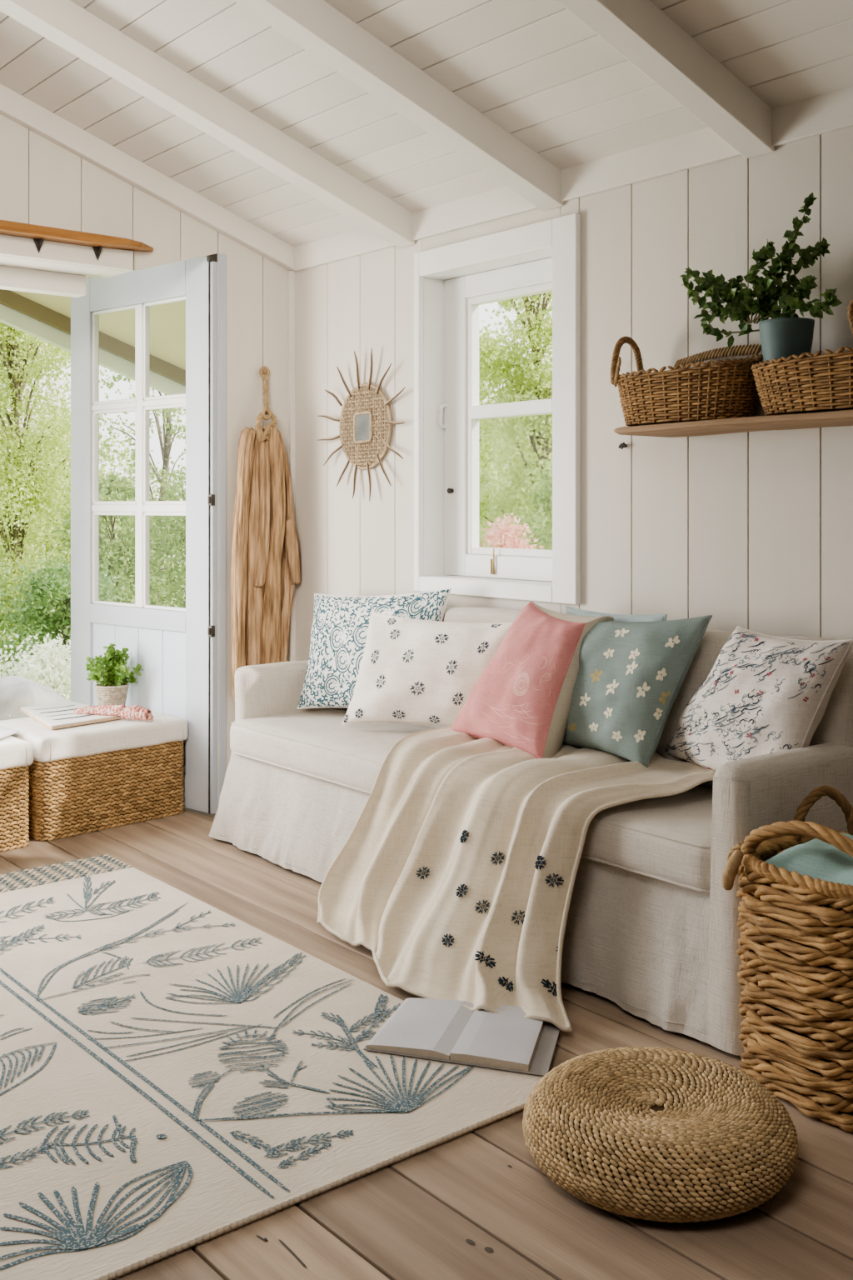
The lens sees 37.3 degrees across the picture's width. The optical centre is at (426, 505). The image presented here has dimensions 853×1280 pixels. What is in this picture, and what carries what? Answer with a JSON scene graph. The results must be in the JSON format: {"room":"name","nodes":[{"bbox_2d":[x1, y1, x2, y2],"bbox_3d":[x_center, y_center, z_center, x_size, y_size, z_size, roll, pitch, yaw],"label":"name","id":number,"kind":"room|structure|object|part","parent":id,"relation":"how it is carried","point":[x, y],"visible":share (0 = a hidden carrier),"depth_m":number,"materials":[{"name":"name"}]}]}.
{"room":"summerhouse living room","nodes":[
{"label":"summerhouse living room","id":0,"kind":"room"},
{"bbox_2d":[0,114,289,804],"bbox_3d":[-2.181,-0.718,3.411,4.500,3.676,0.026,0,0,-39],"label":"wall","id":1,"kind":"structure","parent":0,"point":[42,182],"depth_m":4.49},
{"bbox_2d":[0,265,85,297],"bbox_3d":[-1.835,-0.770,3.940,1.605,0.069,0.070,0,0,-39],"label":"trim","id":2,"kind":"structure","parent":1,"relation":"attached to","point":[12,278],"depth_m":4.32,"materials":[{"name":"white wood"}]},
{"bbox_2d":[0,255,127,279],"bbox_3d":[-1.739,-0.943,3.889,1.690,0.275,0.170,0,0,-39],"label":"trim","id":3,"kind":"structure","parent":1,"relation":"attached to","point":[4,261],"depth_m":4.28,"materials":[{"name":"white wood"}]},
{"bbox_2d":[0,234,133,270],"bbox_3d":[-1.666,-0.839,3.799,1.690,0.067,0.022,0,0,-39],"label":"trim","id":4,"kind":"structure","parent":1,"relation":"attached to","point":[113,258],"depth_m":4.17,"materials":[{"name":"white wood"}]},
{"bbox_2d":[0,220,153,259],"bbox_3d":[-1.553,-0.861,3.839,1.616,0.077,0.098,0,0,-39],"label":"ledge","id":5,"kind":"object","parent":1,"relation":"attached to","point":[38,233],"visible":1,"depth_m":4.11,"materials":[{"name":"wood"}]},
{"bbox_2d":[70,253,217,814],"bbox_3d":[-1.095,0.097,4.840,0.895,2.022,0.058,0,0,41],"label":"door","id":6,"kind":"structure","parent":1,"relation":"in","point":[176,648],"depth_m":4.76,"materials":[{"name":"paint"}]},
{"bbox_3d":[-1.098,0.427,4.852,0.604,0.075,0.044,0,0,41],"label":"rail","id":7,"kind":"part","parent":6,"relation":"part of","materials":[{"name":"paint"}]},
{"bbox_3d":[-1.098,-0.842,4.852,0.604,0.137,0.044,0,0,41],"label":"rail","id":8,"kind":"part","parent":6,"relation":"part of","materials":[{"name":"paint"}]},
{"bbox_3d":[-1.100,0.728,4.851,0.601,0.525,0.016,0,0,41],"label":"panel","id":9,"kind":"part","parent":6,"relation":"part of","materials":[{"name":"paint"}]},
{"bbox_3d":[-1.098,1.049,4.852,0.604,0.118,0.044,0,0,41],"label":"rail","id":10,"kind":"part","parent":6,"relation":"part of","materials":[{"name":"paint"}]},
{"bbox_3d":[-0.775,0.451,4.541,0.020,0.040,0.024,0,0,41],"label":"hinge plate","id":11,"kind":"part","parent":6,"relation":"part of","materials":[{"name":"metal"}]},
{"bbox_3d":[-0.775,-0.021,4.541,0.020,0.040,0.024,0,0,41],"label":"hinge plate","id":12,"kind":"part","parent":6,"relation":"part of","materials":[{"name":"metal"}]},
{"bbox_2d":[0,83,294,270],"bbox_3d":[-2.203,-1.670,3.354,4.396,1.580,0.035,0,0,-39],"label":"beam","id":13,"kind":"structure","parent":1,"relation":"attached to","point":[13,106],"depth_m":4.33,"materials":[{"name":"white wood"}]},
{"bbox_2d":[219,253,226,798],"bbox_3d":[-0.742,0.105,4.573,0.028,2.030,0.026,0,0,-39],"label":"trim","id":14,"kind":"structure","parent":1,"relation":"attached to","point":[222,257],"depth_m":4.56,"materials":[{"name":"grey paint"}]},
{"bbox_2d":[230,365,299,699],"bbox_3d":[-0.588,0.108,4.615,0.269,1.240,0.111,0,0,-39],"label":"hanging cloth","id":15,"kind":"object","parent":1,"relation":"hanging from","point":[265,571],"visible":0.89,"depth_m":4.58,"materials":[{"name":"fabric"}]},
{"bbox_2d":[0,0,852,247],"bbox_3d":[-0.607,-1.723,1.581,4.663,1.666,5.200,0,0,-39],"label":"ceiling","id":16,"kind":"structure","parent":0,"point":[533,68],"depth_m":3.41,"materials":[{"name":"white wood"}]},
{"bbox_2d":[10,276,185,369],"bbox_3d":[-2.619,-1.615,4.585,5.300,1.882,2.000,0,0,-39],"label":"soffit","id":17,"kind":"structure","parent":16,"relation":"attached to","point":[167,322],"depth_m":6.31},
{"bbox_2d":[0,289,185,385],"bbox_3d":[-3.237,-1.542,5.345,5.300,1.887,0.040,0,0,-39],"label":"soffit","id":18,"kind":"structure","parent":17,"relation":"attached to","point":[8,298],"depth_m":6.47,"materials":[{"name":"beige wood"}]},
{"bbox_2d":[0,303,185,394],"bbox_3d":[-3.251,-1.532,5.402,5.350,2.049,0.055,0,0,-39],"label":"board","id":19,"kind":"object","parent":18,"relation":"attached to","point":[13,318],"depth_m":6.51,"materials":[{"name":"paint"}]},
{"bbox_2d":[0,0,414,248],"bbox_3d":[-1.770,-1.662,2.822,4.396,1.596,0.085,0,0,-39],"label":"beam","id":20,"kind":"structure","parent":16,"relation":"attached to","point":[65,23],"depth_m":3.70,"materials":[{"name":"white wood"}]},
{"bbox_2d":[232,0,563,210],"bbox_3d":[-1.338,-1.662,2.289,4.396,1.596,0.085,0,0,-39],"label":"beam","id":21,"kind":"structure","parent":16,"relation":"attached to","point":[317,27],"depth_m":3.31,"materials":[{"name":"white wood"}]},
{"bbox_2d":[556,0,774,158],"bbox_3d":[-0.883,-1.662,1.730,4.396,1.596,0.085,0,0,-39],"label":"beam","id":22,"kind":"structure","parent":16,"relation":"attached to","point":[640,31],"depth_m":2.89,"materials":[{"name":"white wood"}]},
{"bbox_2d":[0,807,852,1279],"bbox_3d":[-0.882,1.150,1.732,4.400,0.061,5.780,0,0,-39],"label":"floor","id":23,"kind":"structure","parent":0,"point":[477,1204],"depth_m":2.02,"materials":[{"name":"brown wood"}]},
{"bbox_2d":[0,735,33,851],"bbox_3d":[-1.656,0.946,4.112,0.459,0.352,0.592,0,0,45],"label":"storage basket","id":24,"kind":"object","parent":23,"relation":"on","point":[16,753],"visible":1,"depth_m":4.12,"materials":[{"name":"wicker"}]},
{"bbox_2d":[0,725,19,739],"bbox_3d":[-1.469,0.765,4.283,0.134,0.006,0.311,0,0,-44],"label":"notepad","id":25,"kind":"object","parent":24,"relation":"on","point":[5,732],"visible":1,"depth_m":4.26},
{"bbox_2d":[0,711,187,841],"bbox_3d":[-1.230,0.946,4.560,0.459,0.352,0.592,0,0,45],"label":"storage basket","id":26,"kind":"object","parent":23,"relation":"on","point":[86,778],"visible":0.81,"depth_m":4.38,"materials":[{"name":"wicker"}]},
{"bbox_2d":[20,701,121,729],"bbox_3d":[-1.319,0.762,4.618,0.301,0.014,0.472,0,0,-39],"label":"booklet","id":27,"kind":"object","parent":26,"relation":"on","point":[56,716],"visible":0.78,"depth_m":4.55,"materials":[{"name":"white paper"}]},
{"bbox_2d":[73,705,154,721],"bbox_3d":[-1.129,0.742,4.557,0.317,0.055,0.051,0,0,18],"label":"sachet","id":28,"kind":"object","parent":27,"relation":"on","point":[138,712],"visible":1,"depth_m":4.53,"materials":[{"name":"pink fabric"}]},
{"bbox_2d":[95,682,129,705],"bbox_3d":[-1.191,0.724,4.785,0.126,0.096,0.126,0,0,-39],"label":"pot","id":29,"kind":"object","parent":26,"relation":"on","point":[107,693],"depth_m":4.74,"materials":[{"name":"beige wicker"}]},
{"bbox_2d":[85,642,142,705],"bbox_3d":[-1.192,0.644,4.775,0.214,0.255,0.212,0,0,32],"label":"potted herb","id":30,"kind":"object","parent":26,"relation":"on","point":[111,690],"visible":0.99,"depth_m":4.75,"materials":[{"name":"green plant"}]},
{"bbox_3d":[-1.187,0.608,4.801,0.192,0.157,0.182,0,0,-8],"label":"stem","id":31,"kind":"part","parent":30,"relation":"part of","materials":[{"name":"green plant"}]},
{"bbox_2d":[0,854,544,1279],"bbox_3d":[-1.050,1.111,2.660,1.775,0.015,2.056,0,0,-39],"label":"rug","id":32,"kind":"object","parent":23,"relation":"on","point":[177,1074],"visible":0.96,"depth_m":2.44,"materials":[{"name":"fabric"}]},
{"bbox_2d":[363,998,559,1075],"bbox_3d":[0.095,1.097,2.641,0.382,0.019,0.280,0,0,18],"label":"book","id":33,"kind":"object","parent":32,"relation":"on","point":[443,1030],"visible":0.91,"depth_m":2.60,"materials":[{"name":"grey paper"}]},
{"bbox_2d":[208,605,852,1055],"bbox_3d":[0.139,0.706,3.539,0.528,0.806,2.184,0,0,-39],"label":"sofa","id":34,"kind":"object","parent":23,"relation":"on","point":[652,930],"visible":0.49,"depth_m":2.86,"materials":[{"name":"fabric"}]},
{"bbox_3d":[-0.459,0.703,4.322,0.438,0.338,0.086,0,0,-39],"label":"armrest","id":35,"kind":"part","parent":34,"relation":"part of","materials":[{"name":"fabric"}]},
{"bbox_2d":[296,587,451,709],"bbox_3d":[-0.186,0.466,4.113,0.714,0.432,0.183,0,0,42],"label":"patterned cushion","id":36,"kind":"object","parent":34,"relation":"on","point":[340,625],"visible":0.62,"depth_m":4.16,"materials":[{"name":"white fabric"}]},
{"bbox_2d":[341,611,513,726],"bbox_3d":[0.031,0.501,3.790,0.618,0.342,0.180,0,0,34],"label":"cushion","id":37,"kind":"object","parent":34,"relation":"on","point":[412,671],"visible":0.84,"depth_m":3.77,"materials":[{"name":"beige fabric"}]},
{"bbox_2d":[230,708,712,889],"bbox_3d":[0.129,0.755,3.544,0.436,0.140,1.996,0,0,-39],"label":"seat cushion","id":38,"kind":"object","parent":34,"relation":"on","point":[663,842],"depth_m":3.55,"materials":[{"name":"fabric"}]},
{"bbox_2d":[316,724,714,1032],"bbox_3d":[0.146,0.865,3.162,0.746,0.482,1.010,0,0,-39],"label":"throw blanket","id":39,"kind":"object","parent":34,"relation":"on","point":[457,868],"visible":0.88,"depth_m":3.06,"materials":[{"name":"beige fabric"}]},
{"bbox_3d":[0.339,0.708,3.666,0.054,0.725,2.085,0,0,-39],"label":"backrest","id":40,"kind":"part","parent":34,"relation":"part of","materials":[{"name":"fabric"}]},
{"bbox_2d":[451,600,614,758],"bbox_3d":[0.245,0.476,3.493,0.249,0.424,0.605,0,0,-39],"label":"cushion","id":41,"kind":"object","parent":34,"relation":"on","point":[522,699],"visible":0.8,"depth_m":3.33,"materials":[{"name":"fabric"}]},
{"bbox_2d":[565,605,667,621],"bbox_3d":[0.482,0.413,3.325,0.078,0.277,0.355,0,0,-39],"label":"cushion","id":42,"kind":"object","parent":34,"relation":"on","point":[572,611],"visible":0.12,"depth_m":3.30,"materials":[{"name":"white fabric"}]},
{"bbox_2d":[562,615,712,767],"bbox_3d":[0.495,0.461,3.249,0.156,0.392,0.539,0,0,-39],"label":"cushion","id":43,"kind":"object","parent":34,"relation":"on","point":[631,675],"visible":0.84,"depth_m":3.14,"materials":[{"name":"fabric"}]},
{"bbox_2d":[655,627,734,762],"bbox_3d":[0.630,0.493,3.266,0.105,0.377,0.584,0,0,-39],"label":"cushion","id":44,"kind":"object","parent":34,"relation":"on","point":[713,640],"depth_m":3.14,"materials":[{"name":"fabric"}]},
{"bbox_2d":[665,625,852,770],"bbox_3d":[0.735,0.472,2.991,0.161,0.380,0.614,0,0,-32],"label":"floral cushion","id":45,"kind":"object","parent":34,"relation":"on","point":[762,693],"visible":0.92,"depth_m":2.86,"materials":[{"name":"fabric"}]},
{"bbox_3d":[0.791,0.818,2.731,0.503,0.576,0.106,0,0,-39],"label":"armrest","id":46,"kind":"part","parent":34,"relation":"part of","materials":[{"name":"fabric"}]},
{"bbox_2d":[774,635,852,746],"bbox_3d":[0.894,0.491,2.942,0.108,0.377,0.249,0,0,-39],"label":"cushion","id":47,"kind":"object","parent":34,"relation":"on","point":[835,728],"depth_m":2.83,"materials":[{"name":"fabric"}]},
{"bbox_2d":[522,1046,798,1223],"bbox_3d":[0.394,1.055,2.152,0.460,0.122,0.460,0,0,16],"label":"pouf","id":48,"kind":"object","parent":23,"relation":"on","point":[651,1133],"visible":1,"depth_m":2.03,"materials":[{"name":"wicker"}]},
{"bbox_2d":[721,785,852,1132],"bbox_3d":[0.815,0.850,2.438,0.395,0.541,0.383,0,0,-32],"label":"basket","id":49,"kind":"object","parent":23,"relation":"on","point":[795,952],"visible":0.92,"depth_m":2.34,"materials":[{"name":"aged rattan"},{"name":"fabric"}]},
{"bbox_3d":[0.722,0.669,2.365,0.034,0.155,0.331,0,0,-41],"label":"handle","id":50,"kind":"part","parent":49,"relation":"part of","materials":[{"name":"wicker"}]},
{"bbox_2d":[765,833,852,885],"bbox_3d":[0.821,0.695,2.442,0.276,0.100,0.276,0,0,-32],"label":"folded cloth","id":51,"kind":"object","parent":49,"relation":"in","point":[816,858],"visible":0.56,"depth_m":2.39,"materials":[{"name":"teal fabric"}]},
{"bbox_3d":[0.823,0.662,2.615,0.150,0.165,0.030,0,0,-7],"label":"handle","id":52,"kind":"part","parent":49,"relation":"part of","materials":[{"name":"wicker"}]},
{"bbox_2d":[295,126,852,661],"bbox_3d":[1.051,0.020,2.928,0.110,2.200,5.200,0,0,-39],"label":"wall","id":53,"kind":"structure","parent":0,"point":[753,531],"depth_m":3.38,"materials":[{"name":"white wood"}]},
{"bbox_2d":[288,270,295,661],"bbox_3d":[-0.506,0.120,4.741,0.022,2.000,0.022,0,0,-39],"label":"trim","id":54,"kind":"structure","parent":53,"relation":"attached to","point":[292,274],"depth_m":4.73,"materials":[{"name":"white wood"}]},
{"bbox_2d":[317,347,405,501],"bbox_3d":[-0.222,-0.278,4.377,0.033,0.525,0.518,0,0,-39],"label":"sunburst ornament","id":55,"kind":"object","parent":53,"relation":"attached to","point":[366,422],"visible":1,"depth_m":4.37,"materials":[{"name":"wicker"}]},
{"bbox_2d":[353,410,373,444],"bbox_3d":[-0.219,-0.272,4.375,0.010,0.112,0.107,0,0,-39],"label":"mirror","id":56,"kind":"object","parent":55,"relation":"attached to","point":[362,420],"depth_m":4.37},
{"bbox_2d":[414,213,580,604],"bbox_3d":[0.261,-0.275,3.924,0.182,1.110,0.739,0,0,-39],"label":"window","id":57,"kind":"structure","parent":53,"relation":"in","point":[452,282],"depth_m":4.04,"materials":[{"name":"paint"}]},
{"bbox_3d":[-0.026,-0.275,4.149,0.021,1.110,0.028,0,0,-39],"label":"casing","id":58,"kind":"part","parent":57,"relation":"part of","materials":[{"name":"paint"}]},
{"bbox_3d":[0.055,-0.295,4.178,0.032,0.081,0.011,0,0,-39],"label":"handle","id":59,"kind":"part","parent":57,"relation":"part of","materials":[{"name":"paint"}]},
{"bbox_3d":[0.079,-0.049,4.159,0.017,0.018,0.018,0,0,-39],"label":"knob","id":60,"kind":"part","parent":57,"relation":"part of","materials":[{"name":"metal"}]},
{"bbox_3d":[0.177,0.255,3.899,0.021,0.050,0.615,0,0,-39],"label":"casing","id":61,"kind":"part","parent":57,"relation":"part of","materials":[{"name":"paint"}]},
{"bbox_3d":[0.177,-0.790,3.899,0.021,0.080,0.615,0,0,-39],"label":"casing","id":62,"kind":"part","parent":57,"relation":"part of","materials":[{"name":"paint"}]},
{"bbox_3d":[0.273,-0.260,3.978,0.055,0.978,0.613,0,0,-39],"label":"sash","id":63,"kind":"part","parent":57,"relation":"part of","materials":[{"name":"paint"}]},
{"bbox_3d":[0.401,-0.275,3.623,0.021,1.110,0.096,0,0,-39],"label":"casing","id":64,"kind":"part","parent":57,"relation":"part of","materials":[{"name":"paint"}]},
{"bbox_2d":[294,85,852,271],"bbox_3d":[1.077,-0.923,2.797,0.016,0.094,4.965,0,0,-39],"label":"trim","id":65,"kind":"structure","parent":53,"relation":"attached to","point":[827,112],"depth_m":3.48,"materials":[{"name":"white wood"}]},
{"bbox_2d":[614,409,852,449],"bbox_3d":[0.817,-0.182,2.962,0.211,0.056,1.148,0,0,-39],"label":"wall shelf","id":66,"kind":"object","parent":53,"relation":"attached to","point":[842,417],"visible":1,"depth_m":2.97,"materials":[{"name":"wood"}]},
{"bbox_2d":[610,336,763,426],"bbox_3d":[0.651,-0.326,3.162,0.196,0.238,0.422,0,0,-39],"label":"wicker basket","id":67,"kind":"object","parent":66,"relation":"on","point":[722,389],"visible":0.93,"depth_m":3.08,"materials":[{"name":"wicker"}]},
{"bbox_3d":[0.527,-0.379,3.315,0.122,0.131,0.025,0,0,-36],"label":"handle","id":68,"kind":"part","parent":67,"relation":"part of","materials":[{"name":"wicker"}]},
{"bbox_2d":[751,300,852,415],"bbox_3d":[0.945,-0.341,2.800,0.200,0.261,0.508,0,0,-39],"label":"wicker basket","id":69,"kind":"object","parent":66,"relation":"on","point":[817,382],"visible":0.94,"depth_m":2.79,"materials":[{"name":"wicker"}]},
{"bbox_2d":[680,192,843,414],"bbox_3d":[0.780,-0.464,2.985,0.140,0.499,0.496,0,0,-39],"label":"potted plant","id":70,"kind":"object","parent":69,"relation":"in","point":[787,334],"visible":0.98,"depth_m":2.92,"materials":[{"name":"green plant"}]},
{"bbox_3d":[0.779,-0.554,2.983,0.071,0.283,0.457,0,0,-38],"label":"stem","id":71,"kind":"part","parent":70,"relation":"part of","materials":[{"name":"green plant"}]},
{"bbox_3d":[0.835,-0.321,2.930,0.125,0.214,0.125,0,0,-39],"label":"pot","id":72,"kind":"part","parent":70,"relation":"part of","materials":[{"name":"teal ceramic"}]},
{"bbox_3d":[0.972,-0.391,2.667,0.048,0.160,0.180,0,0,-39],"label":"handle","id":73,"kind":"part","parent":69,"relation":"part of","materials":[{"name":"wicker"}]},
{"label":"outside","id":74,"kind":"structure","parent":0,"visible":0},
{"bbox_2d":[0,563,185,693],"bbox_3d":[2.536,1.395,10.768,30.300,0.190,42.500,0,0,-39],"label":"ground","id":75,"kind":"structure","parent":74,"point":[172,602],"depth_m":14.06,"materials":[{"name":"green plant"}]},
{"bbox_2d":[0,537,42,559],"bbox_3d":[-9.659,-0.160,26.882,4.470,3.377,3.930,0,0,-15],"label":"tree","id":76,"kind":"object","parent":75,"relation":"on","point":[0,537],"visible":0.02,"depth_m":26.62,"materials":[{"name":"green plant"}]},
{"bbox_2d":[0,329,51,544],"bbox_3d":[-7.174,-1.738,18.905,3.279,6.494,3.404,0,0,35],"label":"birch tree","id":77,"kind":"object","parent":75,"relation":"on","point":[0,329],"visible":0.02,"depth_m":19.20,"materials":[{"name":"green plant"}]},
{"bbox_2d":[0,553,52,661],"bbox_3d":[-4.159,0.889,11.191,1.614,1.231,1.357,0,0,29],"label":"shrub","id":78,"kind":"object","parent":75,"relation":"on","point":[7,569],"visible":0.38,"depth_m":11.30,"materials":[{"name":"green plant"}]},
{"bbox_2d":[0,675,68,720],"bbox_3d":[-2.361,1.238,7.324,0.555,0.505,0.685,0,0,-39],"label":"boulder","id":79,"kind":"object","parent":75,"relation":"on","point":[16,692],"visible":0.41,"depth_m":7.14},
{"bbox_2d":[0,629,70,702],"bbox_3d":[-2.599,1.167,8.741,0.977,0.671,1.043,0,0,-7],"label":"flowering shrub","id":80,"kind":"object","parent":75,"relation":"on","point":[47,673],"visible":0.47,"depth_m":8.56,"materials":[{"name":"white plant"}]},
{"bbox_2d":[0,322,110,626],"bbox_3d":[-4.996,-1.362,15.023,2.577,5.740,2.744,0,0,-19],"label":"birch tree","id":81,"kind":"object","parent":75,"relation":"on","point":[19,495],"visible":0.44,"depth_m":14.79,"materials":[{"name":"green plant"}]},
{"bbox_2d":[0,550,133,675],"bbox_3d":[-2.913,0.932,10.224,1.346,1.143,1.163,0,0,37],"label":"shrub","id":82,"kind":"object","parent":75,"relation":"on","point":[46,591],"visible":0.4,"depth_m":10.04,"materials":[{"name":"green plant"}]},
{"bbox_2d":[0,401,173,574],"bbox_3d":[-6.445,-0.160,22.456,3.930,3.377,4.470,0,0,1],"label":"tree","id":83,"kind":"object","parent":75,"relation":"on","point":[49,545],"visible":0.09,"depth_m":22.22,"materials":[{"name":"green plant"}]},
{"bbox_2d":[24,466,185,619],"bbox_3d":[-3.033,0.560,12.244,1.480,1.887,1.560,0,0,31],"label":"shrub","id":84,"kind":"object","parent":75,"relation":"on","point":[114,488],"visible":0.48,"depth_m":12.07,"materials":[{"name":"green plant"}]},
{"bbox_2d":[44,493,185,574],"bbox_3d":[-5.976,0.542,26.076,3.576,1.857,3.144,0,0,16],"label":"tree","id":85,"kind":"object","parent":75,"relation":"on","point":[150,493],"visible":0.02,"depth_m":25.80,"materials":[{"name":"green plant"}]},
{"bbox_2d":[99,369,185,603],"bbox_3d":[-3.963,-0.932,17.943,1.795,4.871,1.625,0,0,-17],"label":"sapling","id":86,"kind":"object","parent":75,"relation":"on","point":[166,450],"visible":0.22,"depth_m":17.92,"materials":[{"name":"green plant"}]},
{"bbox_2d":[110,443,185,607],"bbox_3d":[-2.611,0.413,14.013,1.992,2.186,1.948,0,0,43],"label":"shrub","id":87,"kind":"object","parent":75,"relation":"on","point":[181,520],"visible":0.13,"depth_m":13.80,"materials":[{"name":"green plant"}]},
{"bbox_2d":[165,500,185,563],"bbox_3d":[-5.412,0.542,31.076,3.144,1.857,3.576,0,0,32],"label":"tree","id":88,"kind":"object","parent":75,"relation":"on","point":[182,500],"visible":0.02,"depth_m":30.56,"materials":[{"name":"green plant"}]},
{"bbox_2d":[479,374,519,547],"bbox_3d":[0.479,-0.294,15.436,1.467,3.594,1.374,0,0,-24],"label":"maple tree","id":89,"kind":"object","parent":75,"relation":"on","point":[483,486],"visible":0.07,"depth_m":15.33,"materials":[{"name":"green plant"}]},
{"bbox_2d":[479,512,544,549],"bbox_3d":[0.541,0.775,8.996,0.751,1.453,0.836,0,0,42],"label":"flowering shrub","id":90,"kind":"object","parent":75,"relation":"on","point":[502,537],"visible":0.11,"depth_m":8.95,"materials":[{"name":"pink plant"}]},
{"bbox_2d":[479,291,552,549],"bbox_3d":[1.100,-0.999,12.536,2.375,5.013,2.302,0,0,14],"label":"maple tree","id":91,"kind":"object","parent":75,"relation":"on","point":[536,381],"visible":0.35,"depth_m":12.31,"materials":[{"name":"green plant"}]},
{"bbox_2d":[479,390,552,543],"bbox_3d":[1.437,-0.160,19.882,4.470,3.377,3.930,0,0,-27],"label":"tree","id":92,"kind":"object","parent":75,"relation":"on","point":[495,473],"visible":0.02,"depth_m":19.55,"materials":[{"name":"green plant"}]},
{"bbox_2d":[508,449,552,549],"bbox_3d":[1.156,0.511,10.586,1.458,1.986,1.307,0,0,-36],"label":"shrub","id":93,"kind":"object","parent":75,"relation":"on","point":[543,500],"visible":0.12,"depth_m":10.32,"materials":[{"name":"green plant"}]}
]}

